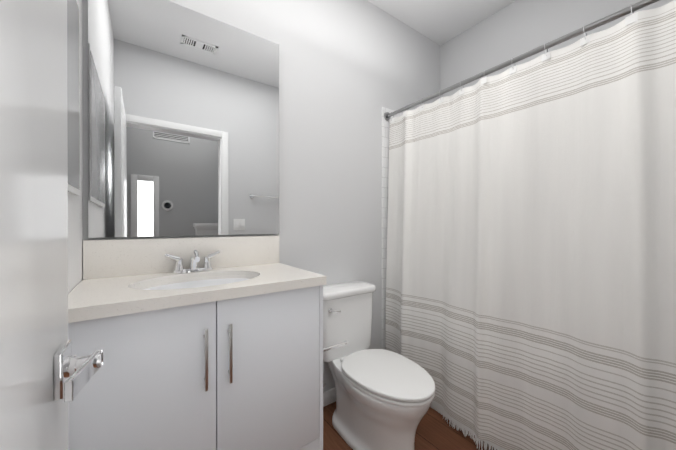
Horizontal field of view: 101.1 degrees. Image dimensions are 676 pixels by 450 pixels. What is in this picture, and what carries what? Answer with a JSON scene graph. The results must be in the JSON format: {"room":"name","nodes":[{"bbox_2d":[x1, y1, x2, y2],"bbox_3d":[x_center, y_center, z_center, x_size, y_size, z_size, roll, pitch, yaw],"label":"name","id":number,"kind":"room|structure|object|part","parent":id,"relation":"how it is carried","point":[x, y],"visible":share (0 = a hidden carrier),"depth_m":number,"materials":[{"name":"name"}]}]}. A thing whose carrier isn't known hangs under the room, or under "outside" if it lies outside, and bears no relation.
{"room":"bathroom","nodes":[
{"label":"bathroom","id":0,"kind":"room"},
{"bbox_2d":[68,0,82,293],"bbox_3d":[-0.568,-0.218,0.367,0.120,2.740,1.730,0,0,-35],"label":"wall","id":1,"kind":"structure","parent":0,"point":[75,241],"depth_m":1.02,"materials":[{"name":"white paint"}]},
{"bbox_2d":[67,0,79,195],"bbox_3d":[-0.754,-0.439,0.746,0.013,0.670,0.605,0,0,-35],"label":"picture frame","id":2,"kind":"object","parent":1,"relation":"attached to","point":[73,69],"visible":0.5,"depth_m":0.89,"materials":[{"name":"white paint"}]},
{"bbox_2d":[82,0,439,391],"bbox_3d":[-0.089,-0.222,1.839,2.602,2.740,0.120,0,0,-35],"label":"wall","id":3,"kind":"structure","parent":0,"point":[349,70],"depth_m":1.80,"materials":[{"name":"white paint"}]},
{"bbox_2d":[83,235,278,279],"bbox_3d":[-0.672,0.137,1.339,0.824,0.155,0.020,0,0,-35],"label":"backsplash","id":4,"kind":"structure","parent":3,"relation":"attached to","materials":[{"name":"stone"}]},
{"bbox_2d":[323,387,335,406],"bbox_3d":[-0.006,1.103,1.820,0.813,0.090,0.012,0,0,-35],"label":"baseboard","id":5,"kind":"structure","parent":3,"relation":"attached to","point":[329,396],"depth_m":1.77,"materials":[{"name":"white paint"}]},
{"bbox_2d":[382,107,402,349],"bbox_3d":[0.620,0.137,2.262,0.718,2.020,0.008,0,0,-35],"label":"trim","id":6,"kind":"structure","parent":3,"relation":"attached to","point":[385,148],"depth_m":2.06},
{"bbox_2d":[323,401,496,449],"bbox_3d":[0.349,1.183,0.334,3.630,0.060,3.090,0,0,-35],"label":"floor","id":7,"kind":"structure","parent":0,"point":[435,430],"depth_m":1.51,"materials":[{"name":"brown wood"}]},
{"bbox_2d":[68,235,347,449],"bbox_3d":[-0.459,0.605,1.187,0.996,1.090,0.518,0,0,-35],"label":"bathroom vanity","id":8,"kind":"object","parent":7,"relation":"on","point":[209,343],"visible":0.96,"depth_m":0.97,"materials":[{"name":"white wood"}]},
{"bbox_2d":[68,263,325,322],"bbox_3d":[-0.532,0.233,1.140,0.824,0.036,0.508,0,0,-35],"label":"countertop","id":9,"kind":"structure","parent":8,"relation":"on","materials":[{"name":"stone"}]},
{"bbox_2d":[164,249,219,273],"bbox_3d":[-0.643,0.162,1.248,0.231,0.107,0.145,0,0,-35],"label":"faucet","id":10,"kind":"object","parent":9,"relation":"on","point":[176,261],"depth_m":1.28,"materials":[{"name":"silver metal"}]},
{"bbox_2d":[323,281,434,449],"bbox_3d":[0.182,0.765,1.504,0.428,0.768,0.740,0,0,-35],"label":"toilet","id":11,"kind":"object","parent":7,"relation":"on","point":[384,399],"visible":0.9,"depth_m":1.43,"materials":[{"name":"white ceramic"}]},
{"bbox_3d":[-0.018,0.483,1.566,0.072,0.030,0.034,0,0,-35],"label":"lever","id":12,"kind":"part","parent":11,"relation":"part of","materials":[{"name":"silver metal"}]},
{"bbox_3d":[0.026,0.599,1.724,0.400,0.355,0.172,0,0,-35],"label":"tank","id":13,"kind":"part","parent":11,"relation":"part of","materials":[{"name":"white ceramic"}]},
{"bbox_3d":[0.026,0.401,1.724,0.428,0.041,0.200,0,0,-35],"label":"tank lid","id":14,"kind":"part","parent":11,"relation":"part of","materials":[{"name":"white ceramic"}]},
{"bbox_3d":[0.187,0.963,1.497,0.371,0.372,0.695,0,0,-35],"label":"bowl","id":15,"kind":"part","parent":11,"relation":"part of","materials":[{"name":"white ceramic"}]},
{"bbox_3d":[0.250,0.767,1.409,0.367,0.018,0.500,0,0,-35],"label":"seat","id":16,"kind":"part","parent":11,"relation":"part of","materials":[{"name":"white plastic"}]},
{"bbox_3d":[0.250,0.741,1.409,0.372,0.024,0.506,0,0,-35],"label":"seat lid","id":17,"kind":"part","parent":11,"relation":"part of","materials":[{"name":"white plastic"}]},
{"bbox_2d":[430,401,504,449],"bbox_3d":[1.093,0.899,1.614,0.675,0.500,1.597,0,0,-35],"label":"bathtub","id":18,"kind":"object","parent":7,"relation":"on","point":[448,418],"depth_m":1.70,"materials":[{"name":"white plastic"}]},
{"bbox_2d":[367,0,515,45],"bbox_3d":[0.349,-1.617,0.326,3.630,0.060,3.090,0,0,-35],"label":"ceiling","id":19,"kind":"structure","parent":0,"point":[440,22],"depth_m":2.09,"materials":[{"name":"white paint"}]},
{"bbox_2d":[440,0,672,97],"bbox_3d":[1.459,-0.222,1.800,0.120,2.740,1.730,0,0,-35],"label":"wall","id":20,"kind":"structure","parent":0,"point":[516,28],"depth_m":1.96,"materials":[{"name":"white paint"}]},
{"bbox_3d":[0.910,-0.218,0.427,2.362,2.740,0.120,0,0,-35],"label":"wall","id":21,"kind":"structure","parent":0,"visible":0},
{"bbox_2d":[0,0,67,449],"bbox_3d":[-0.259,0.130,0.156,0.035,2.023,0.778,0,0,-35],"label":"door","id":22,"kind":"structure","parent":21,"relation":"in","point":[33,208],"depth_m":0.33,"materials":[{"name":"white paint"}]},
{"bbox_2d":[54,339,102,401],"bbox_3d":[-0.393,0.222,0.420,0.051,0.066,0.123,0,0,-35],"label":"door handle","id":23,"kind":"object","parent":22,"relation":"attached to","point":[73,375],"depth_m":0.41,"materials":[{"name":"silver metal"}]},
{"bbox_2d":[384,0,675,449],"bbox_3d":[0.793,0.153,1.399,0.140,1.982,1.601,0,0,-35],"label":"shower curtain","id":24,"kind":"object","parent":21,"relation":"attached to","point":[531,271],"visible":0.92,"depth_m":1.23,"materials":[{"name":"white fabric"}]},
{"bbox_3d":[0.825,-0.808,1.419,0.060,0.060,1.601,0,0,-35],"label":"rod","id":25,"kind":"part","parent":24,"relation":"part of","materials":[{"name":"silver metal"}]},
{"bbox_3d":[-0.668,-0.480,1.341,0.798,1.056,0.023,0,0,-35],"label":"mirror","id":26,"kind":"object","parent":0,"visible":0},
{"bbox_2d":[88,0,278,237],"bbox_3d":[-0.660,-0.480,1.329,0.802,1.060,0.004,0,0,-35],"label":"mirror","id":27,"kind":"object","parent":26,"relation":"attached to","point":[183,121],"visible":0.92,"depth_m":1.27,"materials":[{"name":"clear glass"}]}
]}

